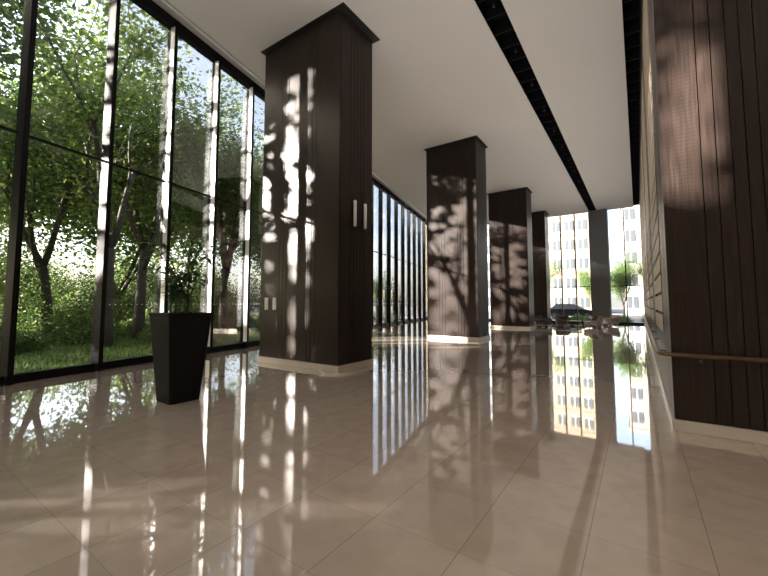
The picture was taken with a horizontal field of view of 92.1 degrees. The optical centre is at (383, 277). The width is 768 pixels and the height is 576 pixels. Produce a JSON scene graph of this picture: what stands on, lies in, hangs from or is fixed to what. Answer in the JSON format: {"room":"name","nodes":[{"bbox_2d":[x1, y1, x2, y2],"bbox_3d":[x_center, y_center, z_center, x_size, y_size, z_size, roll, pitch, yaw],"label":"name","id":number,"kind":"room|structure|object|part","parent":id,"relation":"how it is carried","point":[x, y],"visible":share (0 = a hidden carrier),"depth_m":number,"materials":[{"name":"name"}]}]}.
{"room":"lobby","nodes":[
{"label":"lobby","id":0,"kind":"room"},
{"bbox_2d":[0,319,767,575],"bbox_3d":[0.909,2.317,11.710,20.302,0.150,40.550,-3,-5,34],"label":"floor","id":1,"kind":"structure","parent":0,"point":[555,450],"depth_m":3.29,"materials":[{"name":"tile"}]},
{"bbox_2d":[0,125,17,385],"bbox_3d":[-7.000,-2.619,6.136,0.260,8.950,1.480,-2,-4,21],"label":"window","id":2,"kind":"structure","parent":1,"relation":"on","point":[1,127],"depth_m":6.66,"materials":[{"name":"black metal"}]},
{"bbox_3d":[-7.030,1.770,5.901,0.160,0.160,1.390,-2,-4,21],"label":"sill","id":3,"kind":"part","parent":2,"relation":"part of","materials":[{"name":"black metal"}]},
{"bbox_2d":[0,0,110,385],"bbox_3d":[-6.459,-2.526,7.510,0.260,8.950,1.480,-2,-4,21],"label":"window","id":4,"kind":"structure","parent":1,"relation":"on","point":[13,267],"depth_m":6.79,"materials":[{"name":"black metal"}]},
{"bbox_3d":[-6.489,1.863,7.274,0.160,0.160,1.390,-2,-4,21],"label":"sill","id":5,"kind":"part","parent":4,"relation":"part of","materials":[{"name":"black metal"}]},
{"bbox_3d":[-6.508,-2.502,7.575,0.016,8.590,1.390,-2,-4,21],"label":"pane","id":6,"kind":"part","parent":4,"relation":"part of","materials":[{"name":"clear glass"}]},
{"bbox_2d":[91,0,173,370],"bbox_3d":[-5.918,-2.434,8.883,0.260,8.950,1.480,-2,-4,21],"label":"window","id":7,"kind":"structure","parent":1,"relation":"on","point":[145,28],"depth_m":8.40,"materials":[{"name":"black metal"}]},
{"bbox_3d":[-5.948,1.955,8.648,0.160,0.160,1.390,-2,-4,21],"label":"sill","id":8,"kind":"part","parent":7,"relation":"part of","materials":[{"name":"black metal"}]},
{"bbox_3d":[-5.966,-2.409,8.949,0.016,8.590,1.390,-2,-4,21],"label":"pane","id":9,"kind":"part","parent":7,"relation":"part of","materials":[{"name":"clear glass"}]},
{"bbox_2d":[149,312,212,404],"bbox_3d":[-3.088,1.178,5.595,0.660,1.300,0.660,-3,-5,34],"label":"planter","id":10,"kind":"object","parent":1,"relation":"on","point":[179,340],"visible":0.98,"depth_m":5.40,"materials":[{"name":"plastic"}]},
{"bbox_2d":[141,236,230,312],"bbox_3d":[-3.182,-0.030,5.719,1.297,1.280,1.181,-3,-5,34],"label":"potted plant","id":11,"kind":"object","parent":10,"relation":"on","point":[187,296],"visible":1,"depth_m":5.66,"materials":[{"name":"green plant"}]},
{"bbox_3d":[-3.409,0.014,5.704,0.419,1.190,0.019,-2,-4,22],"label":"stem","id":12,"kind":"part","parent":11,"relation":"part of","materials":[{"name":"green plant"}]},
{"bbox_3d":[-3.178,0.001,5.533,0.025,1.193,0.478,-3,-5,34],"label":"stem","id":13,"kind":"part","parent":11,"relation":"part of","materials":[{"name":"green plant"}]},
{"bbox_3d":[-3.055,0.115,5.453,0.018,0.955,0.397,2,-4,-31],"label":"stem","id":14,"kind":"part","parent":11,"relation":"part of","materials":[{"name":"green plant"}]},
{"bbox_3d":[-3.035,0.186,5.495,0.020,0.819,0.485,0,-4,3],"label":"stem","id":15,"kind":"part","parent":11,"relation":"part of","materials":[{"name":"green plant"}]},
{"bbox_3d":[-3.088,-0.008,5.796,0.217,1.246,0.336,-3,-5,34],"label":"stem","id":16,"kind":"part","parent":11,"relation":"part of","materials":[{"name":"green plant"}]},
{"bbox_3d":[-3.061,-0.021,5.787,0.018,1.270,0.338,2,-4,-31],"label":"stem","id":17,"kind":"part","parent":11,"relation":"part of","materials":[{"name":"green plant"}]},
{"bbox_3d":[-2.877,0.059,5.779,0.018,1.110,0.376,-2,-5,33],"label":"stem","id":18,"kind":"part","parent":11,"relation":"part of","materials":[{"name":"green plant"}]},
{"bbox_3d":[-2.831,0.080,5.777,0.449,1.068,0.018,0,-4,-2],"label":"stem","id":19,"kind":"part","parent":11,"relation":"part of","materials":[{"name":"green plant"}]},
{"bbox_2d":[157,20,216,353],"bbox_3d":[-5.380,-2.342,10.249,0.260,8.950,1.497,-2,-4,21],"label":"window","id":20,"kind":"structure","parent":1,"relation":"on","point":[191,63],"depth_m":10.32,"materials":[{"name":"black metal"}]},
{"bbox_3d":[-5.425,-2.317,10.323,0.016,8.590,1.390,-2,-4,21],"label":"pane","id":21,"kind":"part","parent":20,"relation":"part of","materials":[{"name":"clear glass"}]},
{"bbox_2d":[205,55,250,353],"bbox_3d":[-4.838,-2.250,11.623,0.260,8.950,1.497,-2,-4,21],"label":"window","id":22,"kind":"structure","parent":1,"relation":"on","point":[224,299],"depth_m":11.60,"materials":[{"name":"clear glass"}]},
{"bbox_3d":[-4.865,2.140,11.396,0.160,0.160,1.390,-2,-4,21],"label":"sill","id":23,"kind":"part","parent":22,"relation":"part of","materials":[{"name":"black metal"}]},
{"bbox_2d":[242,82,264,347],"bbox_3d":[-4.297,-2.157,12.997,0.260,8.950,1.497,-2,-4,21],"label":"window","id":24,"kind":"structure","parent":1,"relation":"on","point":[254,156],"depth_m":12.65,"materials":[{"name":"clear glass"}]},
{"bbox_3d":[-4.324,2.232,12.770,0.160,0.160,1.390,-2,-4,21],"label":"sill","id":25,"kind":"part","parent":24,"relation":"part of","materials":[{"name":"black metal"}]},
{"bbox_3d":[-4.343,-2.132,13.071,0.016,8.590,1.390,-2,-4,21],"label":"pane","id":26,"kind":"part","parent":24,"relation":"part of","materials":[{"name":"clear glass"}]},
{"bbox_2d":[257,2,379,371],"bbox_3d":[-1.667,-1.950,9.217,2.850,8.028,1.400,-3,-5,34],"label":"column","id":27,"kind":"structure","parent":1,"relation":"on","point":[316,265],"depth_m":8.60,"materials":[{"name":"brown wood"}]},
{"bbox_2d":[264,298,268,309],"bbox_3d":[-2.920,0.638,9.188,0.140,0.300,0.020,-3,-5,34],"label":"wall plate","id":28,"kind":"object","parent":27,"relation":"attached to","point":[266,299],"visible":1,"depth_m":9.17,"materials":[{"name":"white plastic"}]},
{"bbox_2d":[272,298,275,309],"bbox_3d":[-2.673,0.627,9.018,0.140,0.300,0.020,-3,-5,34],"label":"wall plate","id":29,"kind":"object","parent":27,"relation":"attached to","point":[274,299],"visible":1,"depth_m":9.02,"materials":[{"name":"white plastic"}]},
{"bbox_2d":[352,200,356,226],"bbox_3d":[-0.666,-1.462,8.361,0.090,0.600,0.070,-3,-5,34],"label":"wall light","id":30,"kind":"object","parent":27,"relation":"attached to","point":[354,206],"visible":1,"depth_m":8.34,"materials":[{"name":"white metal"}]},
{"bbox_2d":[363,204,366,228],"bbox_3d":[-0.451,-1.441,8.674,0.090,0.600,0.070,-3,-5,34],"label":"wall light","id":31,"kind":"object","parent":27,"relation":"attached to","point":[365,205],"visible":1,"depth_m":8.65,"materials":[{"name":"white metal"}]},
{"bbox_2d":[372,178,380,327],"bbox_3d":[-0.505,-1.510,22.621,0.260,8.950,1.480,-2,-4,21],"label":"window","id":32,"kind":"structure","parent":1,"relation":"on","point":[375,185],"depth_m":22.77,"materials":[{"name":"clear glass"}]},
{"bbox_3d":[-0.553,-1.485,22.687,0.016,8.590,1.390,-2,-4,21],"label":"pane","id":33,"kind":"part","parent":32,"relation":"part of","materials":[{"name":"clear glass"}]},
{"bbox_2d":[379,185,388,325],"bbox_3d":[0.037,-1.417,23.995,0.260,8.950,1.480,-2,-4,21],"label":"window","id":34,"kind":"structure","parent":1,"relation":"on","point":[383,239],"depth_m":23.91,"materials":[{"name":"clear glass"}]},
{"bbox_3d":[-0.012,-1.393,24.061,0.016,8.590,1.390,-2,-4,21],"label":"pane","id":35,"kind":"part","parent":34,"relation":"part of","materials":[{"name":"clear glass"}]},
{"bbox_2d":[387,191,396,324],"bbox_3d":[0.578,-1.325,25.369,0.260,8.950,1.480,-2,-4,21],"label":"window","id":36,"kind":"structure","parent":1,"relation":"on","point":[391,198],"depth_m":25.31,"materials":[{"name":"clear glass"}]},
{"bbox_3d":[0.529,-1.300,25.435,0.016,8.590,1.390,-2,-4,21],"label":"pane","id":37,"kind":"part","parent":36,"relation":"part of","materials":[{"name":"clear glass"}]},
{"bbox_2d":[395,197,402,323],"bbox_3d":[1.119,-1.232,26.743,0.260,8.950,1.480,-2,-4,21],"label":"window","id":38,"kind":"structure","parent":1,"relation":"on","point":[398,203],"depth_m":26.71,"materials":[{"name":"clear glass"}]},
{"bbox_3d":[1.071,-1.208,26.808,0.016,8.590,1.390,-2,-4,21],"label":"pane","id":39,"kind":"part","parent":38,"relation":"part of","materials":[{"name":"clear glass"}]},
{"bbox_2d":[402,203,408,322],"bbox_3d":[1.661,-1.140,28.116,0.260,8.950,1.480,-2,-4,21],"label":"window","id":40,"kind":"structure","parent":1,"relation":"on","point":[405,208],"depth_m":27.74,"materials":[{"name":"clear glass"}]},
{"bbox_3d":[1.612,-1.115,28.182,0.016,8.590,1.390,-2,-4,21],"label":"pane","id":41,"kind":"part","parent":40,"relation":"part of","materials":[{"name":"clear glass"}]},
{"bbox_2d":[408,207,414,321],"bbox_3d":[2.202,-1.047,29.490,0.260,8.950,1.480,-2,-4,21],"label":"window","id":42,"kind":"structure","parent":1,"relation":"on","point":[411,212],"depth_m":29.02,"materials":[{"name":"clear glass"}]},
{"bbox_3d":[2.153,-1.023,29.556,0.016,8.590,1.390,-2,-4,21],"label":"pane","id":43,"kind":"part","parent":42,"relation":"part of","materials":[{"name":"clear glass"}]},
{"bbox_2d":[413,212,419,320],"bbox_3d":[2.743,-0.955,30.864,0.260,8.950,1.480,-2,-4,21],"label":"window","id":44,"kind":"structure","parent":1,"relation":"on","point":[416,216],"depth_m":30.44,"materials":[{"name":"clear glass"}]},
{"bbox_3d":[2.695,-0.930,30.930,0.016,8.590,1.390,-2,-4,21],"label":"pane","id":45,"kind":"part","parent":44,"relation":"part of","materials":[{"name":"clear glass"}]},
{"bbox_2d":[418,216,424,319],"bbox_3d":[3.284,-0.862,32.238,0.260,8.950,1.480,-2,-4,21],"label":"window","id":46,"kind":"structure","parent":1,"relation":"on","point":[420,220],"depth_m":31.78,"materials":[{"name":"clear glass"}]},
{"bbox_3d":[3.236,-0.838,32.304,0.016,8.590,1.390,-2,-4,21],"label":"pane","id":47,"kind":"part","parent":46,"relation":"part of","materials":[{"name":"clear glass"}]},
{"bbox_2d":[423,219,427,318],"bbox_3d":[3.826,-0.770,33.611,0.260,8.950,1.480,-2,-4,21],"label":"window","id":48,"kind":"structure","parent":1,"relation":"on","point":[424,221],"depth_m":33.02,"materials":[{"name":"black metal"}]},
{"bbox_3d":[3.777,-0.745,33.678,0.016,8.590,1.390,-2,-4,21],"label":"pane","id":49,"kind":"part","parent":48,"relation":"part of","materials":[{"name":"clear glass"}]},
{"bbox_2d":[424,135,489,340],"bbox_3d":[3.055,-1.526,15.507,2.360,8.028,1.360,-3,-5,34],"label":"column","id":50,"kind":"structure","parent":1,"relation":"on","point":[457,250],"depth_m":14.94,"materials":[{"name":"brown wood"}]},
{"bbox_2d":[487,187,534,328],"bbox_3d":[7.551,-1.090,21.988,2.360,8.028,1.360,-3,-5,34],"label":"column","id":51,"kind":"structure","parent":1,"relation":"on","point":[510,213],"depth_m":21.45,"materials":[{"name":"brown wood"}]},
{"bbox_2d":[532,210,550,321],"bbox_3d":[10.910,-0.732,27.312,2.360,8.028,1.360,-3,-5,34],"label":"column","id":52,"kind":"structure","parent":1,"relation":"on","point":[540,240],"depth_m":26.48,"materials":[{"name":"brown wood"}]},
{"bbox_2d":[534,315,551,326],"bbox_3d":[9.704,2.631,22.562,0.840,0.680,0.780,3,-5,-35],"label":"armchair","id":53,"kind":"object","parent":1,"relation":"on","point":[539,320],"visible":0.98,"depth_m":22.37,"materials":[{"name":"beige fabric"}]},
{"bbox_3d":[9.434,2.555,22.325,0.120,0.240,0.660,3,-5,-35],"label":"armrest","id":54,"kind":"part","parent":53,"relation":"part of","materials":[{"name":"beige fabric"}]},
{"bbox_2d":[555,315,570,325],"bbox_3d":[11.558,2.724,23.947,0.840,0.680,0.780,-1,-4,19],"label":"armchair","id":55,"kind":"object","parent":1,"relation":"on","point":[560,319],"visible":0.89,"depth_m":23.76,"materials":[{"name":"beige fabric"}]},
{"bbox_3d":[11.661,2.604,24.248,0.800,0.400,0.160,-1,-4,19],"label":"backrest","id":56,"kind":"part","parent":55,"relation":"part of","materials":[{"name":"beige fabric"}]},
{"bbox_2d":[559,216,576,322],"bbox_3d":[13.681,-1.256,27.514,0.950,9.100,0.210,-3,-5,34],"label":"window","id":57,"kind":"structure","parent":1,"relation":"on","point":[559,216],"depth_m":27.65,"materials":[{"name":"black metal"}]},
{"bbox_2d":[583,316,602,327],"bbox_3d":[12.399,2.588,21.919,0.780,0.680,0.840,3,-5,-35],"label":"armchair","id":58,"kind":"object","parent":1,"relation":"on","point":[587,321],"visible":0.99,"depth_m":21.73,"materials":[{"name":"grey fabric"}]},
{"bbox_2d":[591,315,597,319],"bbox_3d":[12.525,2.369,22.024,0.110,0.310,0.360,3,-5,-35],"label":"cushion","id":59,"kind":"object","parent":58,"relation":"on","point":[593,317],"visible":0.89,"depth_m":21.97,"materials":[{"name":"brown fabric"}]},
{"bbox_2d":[602,315,619,325],"bbox_3d":[14.374,2.692,23.476,0.780,0.680,0.840,0,-4,4],"label":"armchair","id":60,"kind":"object","parent":1,"relation":"on","point":[614,319],"visible":0.81,"depth_m":23.10,"materials":[{"name":"grey fabric"}]},
{"bbox_3d":[14.306,2.609,23.125,0.660,0.240,0.120,0,-4,4],"label":"armrest","id":61,"kind":"part","parent":60,"relation":"part of","materials":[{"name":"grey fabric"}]},
{"bbox_3d":[14.683,2.551,23.462,0.160,0.400,0.800,0,-4,4],"label":"backrest","id":62,"kind":"part","parent":60,"relation":"part of","materials":[{"name":"grey fabric"}]},
{"bbox_2d":[153,0,632,224],"bbox_3d":[0.888,-6.403,12.311,20.352,1.270,40.550,-3,-5,34],"label":"ceiling","id":63,"kind":"structure","parent":0,"point":[440,74],"depth_m":10.97,"materials":[{"name":"white paint"}]},
{"bbox_2d":[148,0,426,220],"bbox_3d":[-3.567,-6.557,15.386,0.127,0.150,41.237,-2,-4,21],"label":"trim","id":64,"kind":"structure","parent":63,"relation":"attached to","point":[151,1],"depth_m":11.13,"materials":[{"name":"black metal"}]},
{"bbox_2d":[161,0,426,217],"bbox_3d":[-2.825,-6.506,14.873,0.555,0.280,41.336,-2,-4,21],"label":"trim","id":65,"kind":"structure","parent":63,"relation":"attached to","point":[166,2],"depth_m":10.74,"materials":[{"name":"metal"}]},
{"bbox_2d":[491,0,495,7],"bbox_3d":[2.485,-6.275,8.389,0.098,0.272,0.100,-3,-5,34],"label":"ceiling spotlight","id":66,"kind":"object","parent":63,"relation":"attached to","point":[493,2],"visible":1,"depth_m":8.35,"materials":[{"name":"black metal"}]},
{"bbox_2d":[514,44,517,52],"bbox_3d":[3.521,-6.174,9.895,0.098,0.272,0.100,-3,-5,34],"label":"ceiling spotlight","id":67,"kind":"object","parent":63,"relation":"attached to","point":[515,46],"visible":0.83,"depth_m":9.86,"materials":[{"name":"black metal"}]},
{"bbox_2d":[474,0,595,210],"bbox_3d":[3.787,-6.115,10.297,0.480,0.434,40.150,-3,-5,34],"label":"trim","id":68,"kind":"structure","parent":63,"relation":"attached to","point":[497,19],"depth_m":11.17,"materials":[{"name":"black metal"}]},
{"bbox_2d":[588,209,610,316],"bbox_3d":[15.327,-0.802,26.283,1.150,8.030,0.800,-3,-5,34],"label":"wall","id":69,"kind":"structure","parent":0,"point":[597,219],"depth_m":25.96,"materials":[{"name":"grey stone"}]},
{"bbox_2d":[573,214,590,322],"bbox_3d":[14.464,-1.292,26.977,0.950,9.100,0.210,-3,-5,34],"label":"window","id":70,"kind":"structure","parent":69,"relation":"in","point":[573,214],"depth_m":27.10,"materials":[{"name":"black metal"}]},
{"bbox_2d":[607,210,626,323],"bbox_3d":[16.195,-1.371,25.791,0.950,9.100,0.210,-3,-5,34],"label":"window","id":71,"kind":"structure","parent":69,"relation":"in","point":[607,210],"depth_m":25.89,"materials":[{"name":"black metal"}]},
{"bbox_2d":[639,0,767,431],"bbox_3d":[11.818,-2.180,13.773,3.912,9.100,24.962,-3,-5,34],"label":"wall","id":72,"kind":"structure","parent":0,"point":[703,135],"depth_m":4.17,"materials":[{"name":"brown wood"}]},
{"bbox_2d":[622,0,639,205],"bbox_3d":[5.910,-6.213,8.843,0.330,0.434,40.150,-3,-5,34],"label":"trim","id":73,"kind":"structure","parent":72,"relation":"attached to","point":[630,9],"depth_m":11.15,"materials":[{"name":"black metal"}]},
{"bbox_2d":[622,208,643,324],"bbox_3d":[16.978,-1.407,25.255,0.950,9.100,0.210,-3,-5,34],"label":"window","id":74,"kind":"structure","parent":72,"relation":"in","point":[628,322],"depth_m":25.32,"materials":[{"name":"black metal"}]},
{"bbox_3d":[10.184,-1.579,14.435,0.050,5.950,21.660,-3,-5,34],"label":"slatted panel","id":75,"kind":"part","parent":72,"relation":"part of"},
{"bbox_2d":[642,312,767,363],"bbox_3d":[10.916,1.435,12.267,3.744,0.103,22.144,-3,-5,34],"label":"handrail","id":76,"kind":"object","parent":72,"relation":"attached to","point":[658,351],"visible":0.93,"depth_m":4.01,"materials":[{"name":"brown wood"}]},
{"bbox_2d":[644,323,767,444],"bbox_3d":[11.882,2.293,13.413,3.730,0.125,24.930,-3,-5,34],"label":"baseboard","id":77,"kind":"structure","parent":72,"relation":"attached to","point":[715,430],"depth_m":4.04,"materials":[{"name":"beige stone"}]},
{"label":"outside","id":78,"kind":"structure","parent":0,"visible":0},
{"bbox_2d":[14,323,152,372],"bbox_3d":[-27.346,2.502,12.902,60.149,0.240,70.550,-3,-5,34],"label":"lawn","id":79,"kind":"structure","parent":78,"point":[86,357],"depth_m":10.65,"materials":[{"name":"green plant"}]},
{"bbox_2d":[0,326,49,354],"bbox_3d":[-11.706,1.820,10.808,2.688,1.058,2.906,-2,-4,21],"label":"shrub","id":80,"kind":"object","parent":79,"relation":"on","point":[24,341],"visible":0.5,"depth_m":11.37,"materials":[{"name":"green plant"}]},
{"bbox_2d":[0,233,55,338],"bbox_3d":[-15.836,0.344,14.839,4.394,4.553,4.952,0,-4,7],"label":"shrub","id":81,"kind":"object","parent":79,"relation":"on","point":[27,315],"visible":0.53,"depth_m":15.21,"materials":[{"name":"green plant"}]},
{"bbox_2d":[0,245,67,330],"bbox_3d":[-19.140,0.605,18.796,4.406,4.565,4.965,-4,-5,43],"label":"shrub","id":82,"kind":"object","parent":79,"relation":"on","point":[3,264],"visible":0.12,"depth_m":19.51,"materials":[{"name":"green plant"}]},
{"bbox_2d":[0,240,86,324],"bbox_3d":[-21.708,0.342,23.042,6.223,5.722,5.522,0,-4,7],"label":"shrub","id":83,"kind":"object","parent":79,"relation":"on","point":[42,253],"visible":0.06,"depth_m":23.39,"materials":[{"name":"green plant"}]},
{"bbox_2d":[0,39,88,274],"bbox_3d":[-21.372,-4.297,18.735,13.776,14.309,17.327,2,-4,-22],"label":"tree","id":84,"kind":"object","parent":79,"relation":"on","point":[6,215],"visible":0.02,"depth_m":20.14,"materials":[{"name":"green plant"}]},
{"bbox_2d":[0,0,107,177],"bbox_3d":[-13.674,-5.149,8.091,12.112,14.562,11.630,-2,-4,29],"label":"tree","id":85,"kind":"object","parent":79,"relation":"on","point":[8,58],"visible":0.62,"depth_m":10.09,"materials":[{"name":"green plant"}]},
{"bbox_2d":[36,303,122,346],"bbox_3d":[-11.621,1.766,14.194,2.635,1.639,3.631,2,-4,-25],"label":"shrub","id":86,"kind":"object","parent":79,"relation":"on","point":[66,326],"visible":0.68,"depth_m":13.39,"materials":[{"name":"green plant"}]},
{"bbox_2d":[34,262,124,334],"bbox_3d":[-15.026,0.989,18.194,3.989,3.668,3.540,-3,-5,34],"label":"shrub","id":87,"kind":"object","parent":79,"relation":"on","point":[68,300],"visible":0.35,"depth_m":17.75,"materials":[{"name":"green plant"}]},
{"bbox_2d":[0,0,189,347],"bbox_3d":[-9.018,-3.921,12.666,8.694,12.667,9.550,3,-5,-40],"label":"tree","id":88,"kind":"object","parent":79,"relation":"on","point":[93,124],"visible":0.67,"depth_m":12.17,"materials":[{"name":"green plant"}]},
{"bbox_2d":[0,0,197,337],"bbox_3d":[-13.588,-3.864,15.293,11.610,12.944,10.207,-1,-4,17],"label":"tree","id":89,"kind":"object","parent":79,"relation":"on","point":[29,237],"visible":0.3,"depth_m":15.17,"materials":[{"name":"green plant"}]},
{"bbox_2d":[0,48,198,339],"bbox_3d":[-10.367,-3.980,15.810,10.413,13.229,9.763,-2,-4,27],"label":"tree","id":90,"kind":"object","parent":79,"relation":"on","point":[138,325],"visible":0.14,"depth_m":15.51,"materials":[{"name":"green plant"}]},
{"bbox_2d":[0,150,206,318],"bbox_3d":[-15.136,-3.331,22.675,15.704,12.878,12.398,2,-4,-29],"label":"tree","id":91,"kind":"object","parent":79,"relation":"on","point":[89,233],"visible":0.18,"depth_m":21.35,"materials":[{"name":"green plant"}]},
{"bbox_2d":[76,268,135,322],"bbox_3d":[-17.178,1.260,23.296,3.689,3.823,4.157,1,-4,-20],"label":"shrub","id":92,"kind":"object","parent":79,"relation":"on","point":[116,282],"visible":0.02,"depth_m":23.29,"materials":[{"name":"green plant"}]},
{"bbox_2d":[80,247,172,315],"bbox_3d":[-18.919,0.306,28.408,6.331,6.560,7.135,-3,-5,34],"label":"shrub","id":93,"kind":"object","parent":79,"relation":"on","point":[118,266],"visible":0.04,"depth_m":27.33,"materials":[{"name":"green plant"}]},
{"bbox_2d":[113,309,151,337],"bbox_3d":[-10.906,2.081,16.912,2.935,1.325,2.130,0,-4,2],"label":"shrub","id":94,"kind":"object","parent":79,"relation":"on","point":[125,329],"visible":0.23,"depth_m":16.45,"materials":[{"name":"green plant"}]},
{"bbox_2d":[135,327,151,344],"bbox_3d":[-8.059,2.084,14.417,2.754,1.003,2.548,2,-5,-33],"label":"shrub","id":95,"kind":"object","parent":79,"relation":"on","point":[142,336],"visible":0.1,"depth_m":13.58,"materials":[{"name":"green plant"}]},
{"bbox_2d":[83,145,206,295],"bbox_3d":[-15.710,-3.751,26.847,17.449,14.309,13.776,1,-4,-21],"label":"tree","id":96,"kind":"object","parent":79,"relation":"on","point":[202,229],"visible":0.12,"depth_m":26.78,"materials":[{"name":"green plant"}]},
{"bbox_2d":[113,259,193,327],"bbox_3d":[-13.408,0.969,21.385,4.529,4.164,4.019,2,-4,-29],"label":"shrub","id":97,"kind":"object","parent":79,"relation":"on","point":[154,283],"visible":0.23,"depth_m":20.79,"materials":[{"name":"green plant"}]},
{"bbox_2d":[149,115,206,246],"bbox_3d":[-8.401,-3.218,19.095,9.411,12.116,8.035,-4,-5,45],"label":"tree","id":98,"kind":"object","parent":79,"relation":"on","point":[160,140],"visible":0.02,"depth_m":16.74,"materials":[{"name":"green plant"}]},
{"bbox_2d":[173,262,205,311],"bbox_3d":[-11.656,1.068,24.436,4.235,4.388,4.773,0,-4,-2],"label":"shrub","id":99,"kind":"object","parent":79,"relation":"on","point":[199,301],"visible":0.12,"depth_m":23.73,"materials":[{"name":"green plant"}]},
{"bbox_2d":[179,262,205,305],"bbox_3d":[-15.544,1.192,32.445,5.080,5.264,5.725,2,-4,-29],"label":"shrub","id":100,"kind":"object","parent":79,"relation":"on","point":[200,262],"visible":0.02,"depth_m":31.45,"materials":[{"name":"green plant"}]},
{"bbox_2d":[181,304,204,311],"bbox_3d":[-9.742,2.128,19.388,2.586,1.608,3.564,-2,-4,29],"label":"shrub","id":101,"kind":"object","parent":79,"relation":"on","point":[199,309],"visible":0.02,"depth_m":19.28,"materials":[{"name":"green plant"}]},
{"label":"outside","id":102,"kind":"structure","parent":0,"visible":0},
{"bbox_2d":[489,308,642,321],"bbox_3d":[34.608,6.846,76.631,150.000,0.230,94.000,-3,-5,34],"label":"street","id":103,"kind":"structure","parent":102,"point":[615,311],"depth_m":46.21,"materials":[{"name":"grey asphalt"}]},
{"bbox_2d":[487,225,490,310],"bbox_3d":[17.714,-3.389,79.218,16.400,20.700,10.400,-3,-5,34],"label":"building","id":104,"kind":"structure","parent":103,"relation":"on","point":[487,225],"depth_m":71.26,"materials":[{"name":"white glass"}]},
{"bbox_2d":[549,259,564,288],"bbox_3d":[17.033,1.001,40.428,5.806,6.472,5.104,0,-4,6],"label":"tree","id":105,"kind":"object","parent":103,"relation":"on","point":[552,274],"visible":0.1,"depth_m":39.78,"materials":[{"name":"green plant"}]},
{"bbox_2d":[548,213,591,309],"bbox_3d":[31.219,-4.999,62.740,11.400,21.700,10.400,-3,-5,34],"label":"building","id":106,"kind":"structure","parent":103,"relation":"on","point":[581,219],"depth_m":57.98,"materials":[{"name":"white concrete"}]},
{"bbox_2d":[551,304,591,318],"bbox_3d":[17.878,3.197,35.139,4.450,1.480,1.820,-3,-5,34],"label":"car","id":107,"kind":"object","parent":103,"relation":"on","point":[569,309],"visible":0.56,"depth_m":34.59,"materials":[{"name":"black paint"}]},
{"bbox_2d":[573,267,613,300],"bbox_3d":[24.742,1.479,43.647,4.935,5.933,4.738,4,-5,-42],"label":"tree","id":108,"kind":"object","parent":103,"relation":"on","point":[585,281],"visible":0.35,"depth_m":43.63,"materials":[{"name":"green plant"}]},
{"bbox_2d":[610,253,642,315],"bbox_3d":[23.641,0.745,36.679,5.383,6.472,5.169,-1,-4,11],"label":"tree","id":109,"kind":"object","parent":103,"relation":"on","point":[618,275],"visible":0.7,"depth_m":36.00,"materials":[{"name":"green plant"}]},
{"bbox_2d":[620,205,643,314],"bbox_3d":[39.261,-2.702,52.189,9.400,15.700,10.400,-3,-5,34],"label":"building","id":110,"kind":"structure","parent":103,"relation":"on","point":[631,214],"depth_m":49.93,"materials":[{"name":"white concrete"}]},
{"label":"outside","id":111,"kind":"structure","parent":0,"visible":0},
{"bbox_3d":[6.466,4.033,35.732,90.000,0.250,5.450,-3,-5,34],"label":"pavement","id":112,"kind":"object","parent":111,"visible":0},
{"bbox_2d":[569,314,588,320],"bbox_3d":[16.276,3.322,31.019,1.906,0.694,1.763,-1,-4,12],"label":"shrub","id":113,"kind":"object","parent":112,"relation":"on","point":[574,317],"visible":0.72,"depth_m":30.70,"materials":[{"name":"green plant"}]},
{"bbox_2d":[619,315,633,322],"bbox_3d":[18.510,3.188,28.971,1.733,0.682,1.874,-3,-5,38],"label":"shrub","id":114,"kind":"object","parent":112,"relation":"on","point":[622,318],"visible":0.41,"depth_m":28.53,"materials":[{"name":"green plant"}]}
]}

